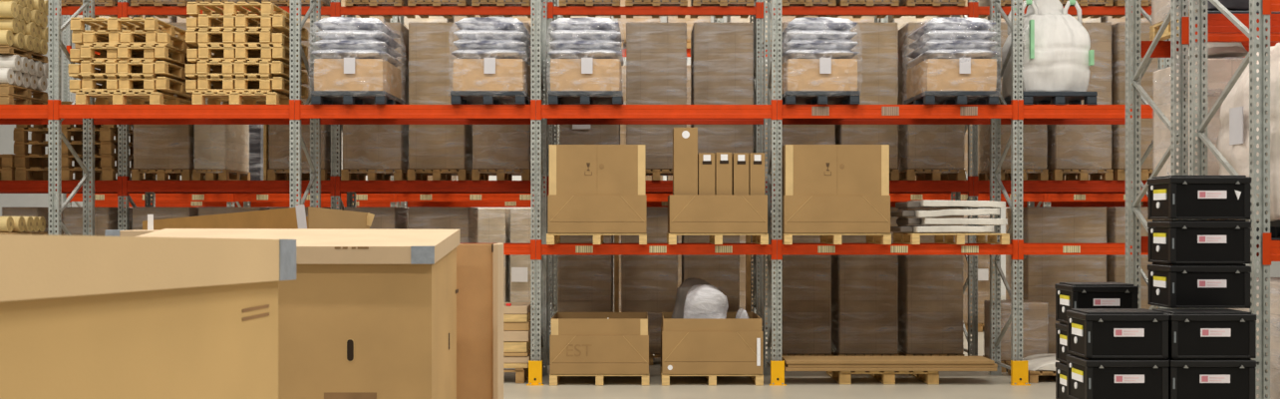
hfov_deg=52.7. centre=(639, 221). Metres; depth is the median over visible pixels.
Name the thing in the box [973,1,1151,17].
rail
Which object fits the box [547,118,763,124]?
rail
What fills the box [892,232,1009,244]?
wooden pallet
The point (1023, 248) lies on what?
rail
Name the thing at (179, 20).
load
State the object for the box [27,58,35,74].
roll
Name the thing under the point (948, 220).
slab
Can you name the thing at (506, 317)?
flat panel
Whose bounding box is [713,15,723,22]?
upright
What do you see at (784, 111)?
rail
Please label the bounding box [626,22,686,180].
load
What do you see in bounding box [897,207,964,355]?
load
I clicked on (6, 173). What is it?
wooden pallet
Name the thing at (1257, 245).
rail
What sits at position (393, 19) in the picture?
upright
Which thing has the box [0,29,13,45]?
roll
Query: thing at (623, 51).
rail
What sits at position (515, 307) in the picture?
flat panel
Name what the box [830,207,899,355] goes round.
load
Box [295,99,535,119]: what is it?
rail
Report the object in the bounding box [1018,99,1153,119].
rail
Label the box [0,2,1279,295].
wall
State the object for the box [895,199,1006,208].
slab
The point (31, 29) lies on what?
roll
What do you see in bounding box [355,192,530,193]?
rail
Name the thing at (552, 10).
rail
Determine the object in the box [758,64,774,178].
load
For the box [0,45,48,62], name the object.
wooden pallet
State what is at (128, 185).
rail
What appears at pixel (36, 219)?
roll
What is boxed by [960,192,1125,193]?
rail
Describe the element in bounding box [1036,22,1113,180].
load
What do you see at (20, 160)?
wooden pallet
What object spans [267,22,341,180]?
load
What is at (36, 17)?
roll
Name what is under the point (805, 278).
load
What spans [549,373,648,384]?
wooden pallet
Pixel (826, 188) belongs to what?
cardboard box
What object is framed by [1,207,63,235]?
load
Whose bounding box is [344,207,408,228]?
load
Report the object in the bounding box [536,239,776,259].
rail
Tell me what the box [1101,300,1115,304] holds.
print
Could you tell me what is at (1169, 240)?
crate
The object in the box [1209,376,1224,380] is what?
print
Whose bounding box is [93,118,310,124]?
rail
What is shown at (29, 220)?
roll
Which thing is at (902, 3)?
load
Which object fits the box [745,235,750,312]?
plank
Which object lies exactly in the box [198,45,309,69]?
wooden pallet
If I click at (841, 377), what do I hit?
wooden pallet
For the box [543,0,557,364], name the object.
upright
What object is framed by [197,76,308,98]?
wooden pallet
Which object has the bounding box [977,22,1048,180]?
load
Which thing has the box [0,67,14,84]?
roll
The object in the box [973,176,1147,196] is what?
rail
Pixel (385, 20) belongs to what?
load
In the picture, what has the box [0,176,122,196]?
rail
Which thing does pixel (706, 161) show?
carton
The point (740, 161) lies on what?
carton
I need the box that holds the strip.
[147,214,153,229]
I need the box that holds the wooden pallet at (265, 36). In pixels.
[185,29,273,52]
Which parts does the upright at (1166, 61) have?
post, post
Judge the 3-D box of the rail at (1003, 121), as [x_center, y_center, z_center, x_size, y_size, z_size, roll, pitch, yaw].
[5.245,-1.276,15.975,1.582,0.157,0.050,0,0,0]
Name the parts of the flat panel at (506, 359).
flat panel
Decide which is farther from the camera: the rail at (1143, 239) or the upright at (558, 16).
the upright at (558, 16)
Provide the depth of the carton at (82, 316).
2.46 m
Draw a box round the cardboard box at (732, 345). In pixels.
[660,312,763,373]
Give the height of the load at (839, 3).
1.196 m
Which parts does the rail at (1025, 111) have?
rail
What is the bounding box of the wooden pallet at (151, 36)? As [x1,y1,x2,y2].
[71,29,189,50]
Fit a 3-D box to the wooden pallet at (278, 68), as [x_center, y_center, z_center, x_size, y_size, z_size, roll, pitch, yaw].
[-4.657,-1.791,15.604,0.980,0.143,1.200,0,0,0]
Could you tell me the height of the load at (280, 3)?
1.197 m
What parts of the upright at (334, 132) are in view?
post, post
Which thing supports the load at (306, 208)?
on the floor
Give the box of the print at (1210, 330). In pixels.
[1210,329,1225,334]
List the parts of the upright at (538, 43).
post, post, foot plate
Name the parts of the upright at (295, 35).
post, post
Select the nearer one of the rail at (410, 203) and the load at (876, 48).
the load at (876, 48)
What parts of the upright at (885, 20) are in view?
post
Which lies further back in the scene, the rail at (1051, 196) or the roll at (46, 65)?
the rail at (1051, 196)
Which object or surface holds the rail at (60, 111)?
attached to the upright at (56, 125)
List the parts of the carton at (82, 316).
lid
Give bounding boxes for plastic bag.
[684,283,729,318]
[737,309,749,318]
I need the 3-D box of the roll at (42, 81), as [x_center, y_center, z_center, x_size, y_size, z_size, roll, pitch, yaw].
[-8.060,-1.692,15.848,1.506,0.186,0.188,0,0,0]
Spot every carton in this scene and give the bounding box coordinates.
[0,234,296,398]
[105,229,160,236]
[137,228,459,398]
[142,204,374,229]
[456,242,503,398]
[672,127,697,195]
[697,153,714,195]
[714,152,731,195]
[731,153,748,195]
[748,153,764,195]
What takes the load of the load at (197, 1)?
on the rail at (127, 10)
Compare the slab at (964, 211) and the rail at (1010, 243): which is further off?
the rail at (1010, 243)
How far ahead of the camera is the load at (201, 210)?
16.98 m
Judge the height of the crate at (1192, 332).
0.292 m
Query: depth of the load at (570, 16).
22.07 m
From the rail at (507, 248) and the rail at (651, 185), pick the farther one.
the rail at (651, 185)
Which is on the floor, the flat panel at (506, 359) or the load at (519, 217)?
the load at (519, 217)
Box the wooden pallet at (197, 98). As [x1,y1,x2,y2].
[191,91,303,104]
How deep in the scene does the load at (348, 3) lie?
17.01 m
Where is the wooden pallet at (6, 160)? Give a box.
[0,154,48,167]
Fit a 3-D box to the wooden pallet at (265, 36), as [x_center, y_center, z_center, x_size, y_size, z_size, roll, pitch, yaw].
[-4.798,-2.154,15.624,0.980,0.143,1.200,0,0,0]
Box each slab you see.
[890,208,999,217]
[890,225,994,232]
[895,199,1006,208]
[896,217,1007,225]
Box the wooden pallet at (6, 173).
[0,167,48,180]
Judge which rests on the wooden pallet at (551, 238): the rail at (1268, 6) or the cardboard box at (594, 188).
the cardboard box at (594, 188)
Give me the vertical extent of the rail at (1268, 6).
0.230 m
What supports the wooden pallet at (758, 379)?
on the floor
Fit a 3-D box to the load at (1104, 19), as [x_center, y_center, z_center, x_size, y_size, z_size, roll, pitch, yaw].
[8.369,-3.750,22.586,0.766,1.597,1.054,0,0,0]
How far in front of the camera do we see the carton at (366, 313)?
6.54 m
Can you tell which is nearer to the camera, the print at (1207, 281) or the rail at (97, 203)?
the print at (1207, 281)
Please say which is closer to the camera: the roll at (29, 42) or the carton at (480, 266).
the carton at (480, 266)
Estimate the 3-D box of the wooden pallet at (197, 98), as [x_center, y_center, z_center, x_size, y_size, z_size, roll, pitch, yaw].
[-4.710,-1.428,15.596,0.980,0.143,1.200,0,0,0]
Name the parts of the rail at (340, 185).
rail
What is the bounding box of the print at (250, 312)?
[242,304,269,320]
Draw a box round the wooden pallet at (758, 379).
[659,363,763,384]
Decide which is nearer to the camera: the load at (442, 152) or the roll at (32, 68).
the roll at (32, 68)
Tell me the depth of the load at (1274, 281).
9.53 m
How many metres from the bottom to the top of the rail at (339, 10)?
0.210 m
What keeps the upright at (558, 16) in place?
on the floor
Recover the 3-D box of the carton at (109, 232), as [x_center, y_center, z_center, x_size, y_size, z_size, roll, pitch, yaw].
[-3.182,0.969,8.378,0.340,1.832,0.564,0,0,0]
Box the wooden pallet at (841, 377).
[826,370,939,383]
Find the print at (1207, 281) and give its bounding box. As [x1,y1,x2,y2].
[1207,281,1221,285]
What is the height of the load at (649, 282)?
2.081 m
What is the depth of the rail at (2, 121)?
15.95 m
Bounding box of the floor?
[503,295,1055,398]
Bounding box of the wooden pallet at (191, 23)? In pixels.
[186,17,290,37]
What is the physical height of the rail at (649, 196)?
0.200 m
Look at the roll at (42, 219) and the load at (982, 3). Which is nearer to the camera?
the roll at (42, 219)
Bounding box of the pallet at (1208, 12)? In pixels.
[1195,10,1279,19]
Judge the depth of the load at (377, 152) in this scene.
16.98 m
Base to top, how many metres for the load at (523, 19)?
1.696 m
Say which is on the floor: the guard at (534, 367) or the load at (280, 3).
the guard at (534, 367)
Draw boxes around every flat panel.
[503,302,530,314]
[503,311,530,321]
[503,318,534,329]
[503,328,534,340]
[503,339,530,351]
[503,348,534,362]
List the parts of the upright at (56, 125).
post, post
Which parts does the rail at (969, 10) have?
rail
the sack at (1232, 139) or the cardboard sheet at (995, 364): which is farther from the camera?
the cardboard sheet at (995, 364)
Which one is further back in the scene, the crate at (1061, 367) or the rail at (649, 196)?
the rail at (649, 196)
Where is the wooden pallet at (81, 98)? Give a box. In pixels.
[75,92,192,104]
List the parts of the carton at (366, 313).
lid, printed panel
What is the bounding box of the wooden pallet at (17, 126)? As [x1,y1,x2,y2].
[15,118,133,131]
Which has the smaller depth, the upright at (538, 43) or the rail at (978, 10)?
the upright at (538, 43)
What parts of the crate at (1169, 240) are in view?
lid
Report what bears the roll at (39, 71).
on the roll at (42, 81)
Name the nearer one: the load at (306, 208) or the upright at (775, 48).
the upright at (775, 48)
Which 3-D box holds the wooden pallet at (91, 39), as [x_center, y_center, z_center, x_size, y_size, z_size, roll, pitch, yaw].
[-5.988,-2.118,15.625,0.980,0.143,1.200,0,0,0]
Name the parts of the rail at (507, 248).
rail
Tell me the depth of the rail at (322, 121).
15.95 m
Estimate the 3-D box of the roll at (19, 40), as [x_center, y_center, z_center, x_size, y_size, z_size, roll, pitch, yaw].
[-8.057,-2.137,15.257,1.506,0.186,0.188,0,0,0]
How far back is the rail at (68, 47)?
22.10 m
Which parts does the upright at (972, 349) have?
post, post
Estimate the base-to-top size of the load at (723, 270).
2.081 m
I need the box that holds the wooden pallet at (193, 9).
[186,1,298,24]
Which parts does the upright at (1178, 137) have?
post, post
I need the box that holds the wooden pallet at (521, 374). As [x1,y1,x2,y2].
[503,367,528,382]
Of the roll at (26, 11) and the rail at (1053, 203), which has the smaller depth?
the roll at (26, 11)
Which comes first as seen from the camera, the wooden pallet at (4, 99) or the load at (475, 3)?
the wooden pallet at (4, 99)
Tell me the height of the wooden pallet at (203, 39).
0.143 m
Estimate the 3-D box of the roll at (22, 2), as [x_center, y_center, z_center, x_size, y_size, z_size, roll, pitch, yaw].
[-8.089,-2.635,15.355,1.506,0.186,0.188,0,0,0]
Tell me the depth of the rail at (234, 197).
22.10 m
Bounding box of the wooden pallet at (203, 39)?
[197,32,308,57]
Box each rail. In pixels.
[0,99,52,119]
[0,118,82,124]
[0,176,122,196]
[0,192,144,193]
[53,99,294,119]
[55,1,122,17]
[66,45,99,54]
[66,193,230,202]
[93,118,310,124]
[94,201,243,207]
[122,1,334,17]
[122,176,334,196]
[154,192,346,193]
[230,193,393,202]
[250,201,400,207]
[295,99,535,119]
[320,118,534,124]
[334,1,548,17]
[334,176,548,196]
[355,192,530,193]
[393,193,534,202]
[407,201,534,207]
[503,239,535,259]
[536,99,776,120]
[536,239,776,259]
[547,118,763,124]
[548,1,760,18]
[548,176,672,195]
[556,243,757,244]
[620,48,690,56]
[645,193,672,201]
[645,201,667,207]
[760,1,973,17]
[765,176,973,196]
[765,192,951,193]
[773,118,990,124]
[777,99,1017,120]
[777,239,1017,259]
[792,243,990,244]
[889,193,1047,202]
[890,201,1026,207]
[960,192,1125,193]
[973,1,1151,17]
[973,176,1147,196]
[1000,118,1125,124]
[1009,243,1125,244]
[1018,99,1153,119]
[1018,239,1148,259]
[1034,201,1147,207]
[1047,193,1147,202]
[1138,40,1279,57]
[1138,236,1148,252]
[1181,16,1279,43]
[1204,13,1279,32]
[1256,239,1279,256]
[1262,0,1279,14]
[1262,232,1279,265]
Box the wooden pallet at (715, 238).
[666,232,768,244]
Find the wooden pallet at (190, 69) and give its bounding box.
[185,63,279,84]
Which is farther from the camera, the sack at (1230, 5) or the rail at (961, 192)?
the rail at (961, 192)
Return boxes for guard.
[526,359,543,384]
[769,359,786,384]
[1010,359,1030,384]
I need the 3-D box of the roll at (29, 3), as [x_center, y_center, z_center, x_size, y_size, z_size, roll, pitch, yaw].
[-8.088,-2.635,15.552,1.506,0.186,0.188,0,0,0]
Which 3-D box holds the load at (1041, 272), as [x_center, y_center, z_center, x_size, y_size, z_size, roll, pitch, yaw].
[5.613,0.844,17.485,1.081,2.082,1.057,0,0,0]
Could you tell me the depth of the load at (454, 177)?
22.51 m
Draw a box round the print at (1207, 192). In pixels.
[1207,192,1221,196]
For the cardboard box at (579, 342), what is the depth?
14.86 m
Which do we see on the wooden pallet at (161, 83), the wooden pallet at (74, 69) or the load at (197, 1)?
the wooden pallet at (74, 69)
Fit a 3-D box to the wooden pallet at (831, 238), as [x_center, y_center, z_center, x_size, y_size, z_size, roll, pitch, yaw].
[2.276,0.202,15.435,1.227,0.125,1.150,0,0,0]
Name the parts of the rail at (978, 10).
rail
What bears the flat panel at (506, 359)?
on the flat panel
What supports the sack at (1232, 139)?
on the rail at (1257, 245)
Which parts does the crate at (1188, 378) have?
lid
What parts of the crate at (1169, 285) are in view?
lid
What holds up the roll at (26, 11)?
on the roll at (22, 29)
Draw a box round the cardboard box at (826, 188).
[778,144,890,233]
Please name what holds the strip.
on the carton at (109, 232)
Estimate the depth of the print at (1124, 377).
8.20 m
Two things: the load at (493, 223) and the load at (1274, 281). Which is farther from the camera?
the load at (493, 223)
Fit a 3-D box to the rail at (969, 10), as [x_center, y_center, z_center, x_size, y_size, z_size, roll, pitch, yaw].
[2.990,-2.777,17.027,2.796,0.210,0.066,0,0,0]
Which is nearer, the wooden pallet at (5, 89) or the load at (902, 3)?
the wooden pallet at (5, 89)
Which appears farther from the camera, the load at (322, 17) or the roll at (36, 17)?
the load at (322, 17)
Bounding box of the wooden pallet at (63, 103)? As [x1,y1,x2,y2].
[46,101,112,104]
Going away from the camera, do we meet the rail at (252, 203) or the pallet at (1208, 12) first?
the pallet at (1208, 12)
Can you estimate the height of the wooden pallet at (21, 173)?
0.170 m
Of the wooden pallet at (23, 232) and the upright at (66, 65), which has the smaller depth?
the wooden pallet at (23, 232)
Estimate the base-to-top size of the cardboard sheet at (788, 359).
0.038 m
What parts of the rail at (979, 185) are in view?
rail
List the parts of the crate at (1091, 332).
lid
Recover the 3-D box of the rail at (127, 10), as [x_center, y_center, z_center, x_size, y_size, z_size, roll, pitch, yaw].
[-5.410,-2.777,17.027,2.796,0.210,0.066,0,0,0]
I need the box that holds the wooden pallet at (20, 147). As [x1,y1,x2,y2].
[13,140,133,156]
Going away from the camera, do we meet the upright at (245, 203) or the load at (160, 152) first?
the load at (160, 152)
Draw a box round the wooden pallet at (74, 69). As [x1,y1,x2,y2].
[68,63,187,84]
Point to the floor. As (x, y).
(800, 384)
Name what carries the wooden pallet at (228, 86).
on the wooden pallet at (197, 98)
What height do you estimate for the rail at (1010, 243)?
0.120 m
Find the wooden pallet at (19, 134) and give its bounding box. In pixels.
[12,127,133,144]
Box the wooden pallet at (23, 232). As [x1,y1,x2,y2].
[0,231,47,234]
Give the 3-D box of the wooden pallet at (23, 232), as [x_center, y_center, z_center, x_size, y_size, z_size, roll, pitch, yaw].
[-8.100,0.197,15.500,1.550,0.135,1.000,0,0,0]
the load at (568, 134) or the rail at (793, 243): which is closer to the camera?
the rail at (793, 243)
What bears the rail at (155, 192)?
attached to the upright at (121, 128)
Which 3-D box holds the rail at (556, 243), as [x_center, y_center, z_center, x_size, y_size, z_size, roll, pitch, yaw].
[0.190,0.326,15.975,2.672,0.120,0.050,0,0,0]
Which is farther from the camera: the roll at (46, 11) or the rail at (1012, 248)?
the roll at (46, 11)
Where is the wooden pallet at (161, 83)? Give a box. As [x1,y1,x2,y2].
[81,76,192,98]
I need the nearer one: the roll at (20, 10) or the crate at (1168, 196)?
the crate at (1168, 196)
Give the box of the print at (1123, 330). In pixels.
[1123,329,1138,334]
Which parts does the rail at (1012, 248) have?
rail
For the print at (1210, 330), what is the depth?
8.20 m
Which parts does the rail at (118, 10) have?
rail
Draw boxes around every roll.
[0,0,17,17]
[0,16,19,32]
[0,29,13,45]
[0,54,21,70]
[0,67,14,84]
[0,216,13,232]
[9,31,24,48]
[10,70,22,85]
[10,216,25,232]
[13,36,40,52]
[13,73,37,89]
[16,0,25,7]
[16,3,22,19]
[17,72,29,87]
[18,19,25,34]
[19,56,29,72]
[20,34,33,50]
[21,6,30,22]
[23,216,33,231]
[24,0,33,9]
[24,21,36,37]
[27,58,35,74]
[29,9,41,24]
[31,0,44,12]
[31,216,39,231]
[33,60,43,76]
[34,75,47,90]
[35,24,41,39]
[35,38,47,54]
[37,216,45,231]
[39,11,47,27]
[40,26,50,42]
[42,62,50,78]
[43,0,50,15]
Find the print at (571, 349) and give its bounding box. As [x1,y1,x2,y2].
[566,343,592,355]
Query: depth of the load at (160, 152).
16.98 m
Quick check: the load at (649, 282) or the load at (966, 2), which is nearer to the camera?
the load at (649, 282)
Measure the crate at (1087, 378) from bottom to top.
0.292 m
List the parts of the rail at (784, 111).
rail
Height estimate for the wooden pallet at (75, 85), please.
0.143 m
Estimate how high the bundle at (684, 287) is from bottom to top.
1.012 m
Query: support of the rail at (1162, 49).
attached to the upright at (1178, 137)
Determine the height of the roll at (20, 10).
0.186 m
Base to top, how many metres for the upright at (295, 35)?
6.400 m
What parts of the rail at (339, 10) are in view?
rail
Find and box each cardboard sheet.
[781,355,994,363]
[782,359,997,366]
[784,363,996,370]
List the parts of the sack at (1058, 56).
gathered spout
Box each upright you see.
[48,0,94,235]
[62,14,90,207]
[117,0,155,230]
[227,201,250,207]
[290,0,320,207]
[330,0,355,210]
[390,15,407,207]
[530,0,548,382]
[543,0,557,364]
[554,0,563,313]
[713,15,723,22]
[749,0,763,361]
[763,0,781,383]
[874,14,888,22]
[951,0,977,355]
[987,0,1022,382]
[1026,201,1050,207]
[1125,0,1188,310]
[1130,0,1170,308]
[1189,0,1270,398]
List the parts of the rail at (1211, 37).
rail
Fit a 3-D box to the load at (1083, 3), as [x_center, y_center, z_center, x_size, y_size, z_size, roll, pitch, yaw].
[5.830,-3.427,17.486,0.778,1.197,1.056,0,0,0]
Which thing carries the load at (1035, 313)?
on the floor
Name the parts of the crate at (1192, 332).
lid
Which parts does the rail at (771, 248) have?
rail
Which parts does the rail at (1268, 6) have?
rail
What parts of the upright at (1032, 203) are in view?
post, post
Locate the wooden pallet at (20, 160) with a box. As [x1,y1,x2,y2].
[13,154,133,169]
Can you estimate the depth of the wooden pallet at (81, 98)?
15.09 m
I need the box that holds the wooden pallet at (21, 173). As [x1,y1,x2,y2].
[14,167,144,180]
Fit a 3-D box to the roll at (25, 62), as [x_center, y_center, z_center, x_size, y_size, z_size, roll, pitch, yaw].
[-8.047,-1.858,15.355,1.506,0.186,0.188,0,0,0]
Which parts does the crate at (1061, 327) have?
lid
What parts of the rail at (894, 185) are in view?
rail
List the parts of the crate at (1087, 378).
lid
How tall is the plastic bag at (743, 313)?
0.676 m
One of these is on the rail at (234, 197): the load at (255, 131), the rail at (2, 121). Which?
the load at (255, 131)
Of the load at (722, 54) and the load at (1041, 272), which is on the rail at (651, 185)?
the load at (722, 54)
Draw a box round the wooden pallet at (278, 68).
[196,60,308,83]
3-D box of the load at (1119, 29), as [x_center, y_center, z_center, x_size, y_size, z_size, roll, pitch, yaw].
[6.627,-1.581,17.485,0.726,2.082,1.057,0,0,0]
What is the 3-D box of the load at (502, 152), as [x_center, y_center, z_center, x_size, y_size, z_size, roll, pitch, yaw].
[-1.832,-1.581,17.485,0.767,2.082,1.056,0,0,0]
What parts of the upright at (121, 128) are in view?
post, post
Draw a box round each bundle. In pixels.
[672,279,706,318]
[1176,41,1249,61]
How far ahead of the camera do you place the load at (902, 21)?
22.07 m
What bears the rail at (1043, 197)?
attached to the upright at (885, 20)
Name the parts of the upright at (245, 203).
post, post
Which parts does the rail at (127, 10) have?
rail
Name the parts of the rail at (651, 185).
rail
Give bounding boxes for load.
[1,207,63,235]
[61,0,142,17]
[63,207,132,236]
[74,14,125,48]
[129,14,177,23]
[130,0,195,17]
[131,22,204,180]
[132,207,198,230]
[177,15,194,22]
[192,52,250,180]
[195,0,261,15]
[198,207,269,215]
[248,101,263,180]
[261,0,337,17]
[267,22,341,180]
[269,207,341,216]
[301,15,329,22]
[311,16,404,104]
[340,0,390,22]
[340,22,408,180]
[344,0,415,17]
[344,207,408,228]
[403,14,454,28]
[407,0,475,17]
[407,22,473,180]
[408,207,478,243]
[428,175,457,180]
[450,16,534,104]
[454,14,503,22]
[471,0,534,17]
[471,22,534,180]
[478,208,510,302]
[510,208,534,315]
[512,0,551,39]
[547,16,624,104]
[557,235,613,312]
[558,0,621,17]
[559,124,620,144]
[570,15,611,17]
[613,235,614,312]
[618,0,660,48]
[619,235,621,312]
[620,64,662,180]
[621,207,677,364]
[625,0,687,17]
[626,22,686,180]
[666,0,710,48]
[666,64,690,180]
[677,235,681,286]
[681,235,739,312]
[689,0,754,17]
[690,22,753,154]
[726,0,771,46]
[739,215,771,328]
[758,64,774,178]
[773,0,836,17]
[773,22,835,180]
[773,214,832,360]
[778,15,817,25]
[778,16,860,104]
[826,14,874,22]
[829,0,899,17]
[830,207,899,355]
[835,22,899,180]
[888,14,937,30]
[892,0,965,17]
[897,22,965,180]
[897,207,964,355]
[904,16,999,104]
[937,0,987,19]
[962,215,994,331]
[963,124,971,176]
[977,0,1027,17]
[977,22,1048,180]
[982,300,1047,371]
[987,15,1015,22]
[1005,207,1106,352]
[1007,352,1059,382]
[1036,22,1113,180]
[1059,0,1113,17]
[1070,15,1100,22]
[1089,0,1151,17]
[1100,14,1151,24]
[1100,22,1169,180]
[1106,207,1157,309]
[1149,0,1197,40]
[1150,58,1243,221]
[1228,277,1279,398]
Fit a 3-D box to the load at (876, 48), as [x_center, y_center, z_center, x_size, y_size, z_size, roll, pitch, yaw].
[3.016,-1.581,17.484,0.777,2.081,1.058,0,0,0]
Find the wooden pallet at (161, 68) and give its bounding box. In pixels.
[80,60,198,82]
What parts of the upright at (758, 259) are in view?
post, post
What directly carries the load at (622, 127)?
on the rail at (649, 196)
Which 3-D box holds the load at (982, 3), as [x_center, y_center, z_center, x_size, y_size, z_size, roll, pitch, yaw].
[5.025,-3.427,17.484,0.684,1.196,1.059,0,0,0]
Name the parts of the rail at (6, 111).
rail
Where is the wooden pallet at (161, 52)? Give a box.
[80,44,196,67]
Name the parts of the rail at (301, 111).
rail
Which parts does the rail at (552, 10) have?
rail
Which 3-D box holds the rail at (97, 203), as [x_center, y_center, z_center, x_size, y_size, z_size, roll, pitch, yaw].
[-8.410,-0.317,23.073,2.672,0.130,0.054,0,0,0]
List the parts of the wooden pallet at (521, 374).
flat panel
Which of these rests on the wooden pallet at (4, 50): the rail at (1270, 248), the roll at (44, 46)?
the roll at (44, 46)
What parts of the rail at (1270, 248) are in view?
rail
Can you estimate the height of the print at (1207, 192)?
0.026 m
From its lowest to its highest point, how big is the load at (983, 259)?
1.997 m
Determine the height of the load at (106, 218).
2.082 m
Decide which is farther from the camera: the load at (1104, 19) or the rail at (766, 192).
the load at (1104, 19)
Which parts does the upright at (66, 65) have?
post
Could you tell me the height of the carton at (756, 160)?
0.916 m
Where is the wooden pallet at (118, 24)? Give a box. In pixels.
[70,17,186,39]
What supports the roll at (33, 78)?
on the wooden pallet at (5, 89)
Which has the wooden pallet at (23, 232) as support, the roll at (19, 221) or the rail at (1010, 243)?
the roll at (19, 221)
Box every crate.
[1054,282,1138,322]
[1055,321,1070,362]
[1055,360,1070,398]
[1066,308,1169,357]
[1066,352,1169,398]
[1147,175,1251,219]
[1147,219,1251,263]
[1147,262,1251,308]
[1152,308,1256,357]
[1163,356,1256,398]
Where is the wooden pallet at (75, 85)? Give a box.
[69,79,189,99]
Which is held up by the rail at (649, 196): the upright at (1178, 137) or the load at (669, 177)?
the load at (669, 177)
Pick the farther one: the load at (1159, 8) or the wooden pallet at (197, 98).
the wooden pallet at (197, 98)
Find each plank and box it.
[263,124,269,180]
[614,235,619,312]
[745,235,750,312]
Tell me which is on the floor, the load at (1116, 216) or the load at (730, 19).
the load at (1116, 216)
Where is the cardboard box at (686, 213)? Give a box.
[667,195,767,233]
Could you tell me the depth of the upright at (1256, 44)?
9.31 m
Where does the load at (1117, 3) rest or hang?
on the rail at (978, 10)
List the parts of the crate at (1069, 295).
lid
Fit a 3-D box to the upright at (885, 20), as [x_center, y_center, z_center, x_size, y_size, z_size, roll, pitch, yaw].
[4.180,-1.313,22.602,0.150,6.400,1.045,0,0,0]
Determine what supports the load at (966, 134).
on the rail at (1043, 197)
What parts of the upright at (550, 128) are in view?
post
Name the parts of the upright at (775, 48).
foot plate, post, post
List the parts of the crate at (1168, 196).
lid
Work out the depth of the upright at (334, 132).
17.00 m
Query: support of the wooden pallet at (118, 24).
on the wooden pallet at (151, 36)
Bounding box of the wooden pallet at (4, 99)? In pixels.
[0,94,47,104]
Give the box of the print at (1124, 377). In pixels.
[1124,376,1139,380]
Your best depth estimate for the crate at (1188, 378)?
8.21 m
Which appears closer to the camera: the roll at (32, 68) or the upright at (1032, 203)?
the roll at (32, 68)
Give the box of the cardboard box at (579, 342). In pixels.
[549,312,648,373]
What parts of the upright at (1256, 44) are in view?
post, post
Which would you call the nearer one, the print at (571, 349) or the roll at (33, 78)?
the print at (571, 349)
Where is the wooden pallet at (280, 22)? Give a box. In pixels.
[198,13,308,40]
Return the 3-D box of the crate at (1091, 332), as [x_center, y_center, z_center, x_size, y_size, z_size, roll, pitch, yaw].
[3.095,0.722,8.385,0.529,0.292,0.398,0,0,0]
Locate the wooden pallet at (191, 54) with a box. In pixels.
[186,48,278,69]
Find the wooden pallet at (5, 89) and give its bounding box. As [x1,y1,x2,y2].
[0,83,48,101]
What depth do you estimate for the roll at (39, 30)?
15.76 m
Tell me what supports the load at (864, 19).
on the rail
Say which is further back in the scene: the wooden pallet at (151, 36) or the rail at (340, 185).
the rail at (340, 185)
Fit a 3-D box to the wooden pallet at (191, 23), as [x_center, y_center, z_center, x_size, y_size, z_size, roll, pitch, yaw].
[-4.789,-2.299,15.625,0.980,0.143,1.200,0,0,0]
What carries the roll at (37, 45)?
on the wooden pallet at (4, 50)
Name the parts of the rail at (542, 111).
rail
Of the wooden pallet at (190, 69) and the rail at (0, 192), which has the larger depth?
the rail at (0, 192)
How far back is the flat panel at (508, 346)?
15.09 m
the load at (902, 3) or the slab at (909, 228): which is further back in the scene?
the load at (902, 3)
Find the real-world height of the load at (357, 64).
1.056 m
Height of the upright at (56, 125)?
6.400 m
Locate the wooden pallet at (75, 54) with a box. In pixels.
[69,48,187,69]
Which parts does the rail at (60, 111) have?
rail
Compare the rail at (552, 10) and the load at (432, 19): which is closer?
the rail at (552, 10)
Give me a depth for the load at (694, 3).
16.97 m
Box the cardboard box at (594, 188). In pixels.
[547,144,646,233]
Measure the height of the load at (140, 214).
2.082 m
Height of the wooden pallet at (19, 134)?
0.170 m
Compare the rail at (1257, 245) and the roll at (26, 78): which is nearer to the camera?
the rail at (1257, 245)
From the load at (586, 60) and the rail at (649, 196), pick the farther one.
the rail at (649, 196)
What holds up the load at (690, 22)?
on the rail at (623, 51)
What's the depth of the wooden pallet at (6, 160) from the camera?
16.98 m
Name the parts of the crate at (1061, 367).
lid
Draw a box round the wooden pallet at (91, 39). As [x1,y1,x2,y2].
[82,32,198,57]
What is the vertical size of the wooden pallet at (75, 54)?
0.143 m
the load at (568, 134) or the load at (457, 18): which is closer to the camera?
the load at (568, 134)
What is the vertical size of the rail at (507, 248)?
0.230 m
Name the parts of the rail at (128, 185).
rail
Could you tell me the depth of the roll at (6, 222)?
15.01 m
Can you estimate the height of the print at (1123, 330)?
0.026 m
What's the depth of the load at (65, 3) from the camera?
17.01 m
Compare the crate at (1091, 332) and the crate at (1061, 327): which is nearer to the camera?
the crate at (1091, 332)
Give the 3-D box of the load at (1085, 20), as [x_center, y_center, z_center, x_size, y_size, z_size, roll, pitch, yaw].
[7.511,-3.701,22.585,0.768,1.497,1.058,0,0,0]
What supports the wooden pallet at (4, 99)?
on the rail at (6, 111)
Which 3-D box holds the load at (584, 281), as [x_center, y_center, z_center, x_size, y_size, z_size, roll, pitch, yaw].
[-0.730,0.844,17.484,0.746,2.082,1.059,0,0,0]
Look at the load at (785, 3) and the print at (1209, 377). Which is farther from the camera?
the load at (785, 3)
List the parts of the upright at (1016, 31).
post, foot plate, post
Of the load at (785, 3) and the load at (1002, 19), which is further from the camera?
the load at (1002, 19)
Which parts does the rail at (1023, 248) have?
rail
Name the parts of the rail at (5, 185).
rail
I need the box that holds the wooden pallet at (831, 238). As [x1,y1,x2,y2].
[774,233,891,244]
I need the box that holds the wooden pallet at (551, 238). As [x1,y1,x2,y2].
[546,233,646,244]
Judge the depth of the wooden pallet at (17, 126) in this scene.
17.08 m
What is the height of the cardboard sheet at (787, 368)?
0.038 m
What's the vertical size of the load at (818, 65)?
1.056 m
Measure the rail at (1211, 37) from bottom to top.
0.230 m
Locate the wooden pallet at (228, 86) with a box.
[185,79,290,98]
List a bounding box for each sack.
[1000,0,1097,104]
[1204,0,1259,11]
[1215,43,1279,239]
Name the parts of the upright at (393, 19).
post, post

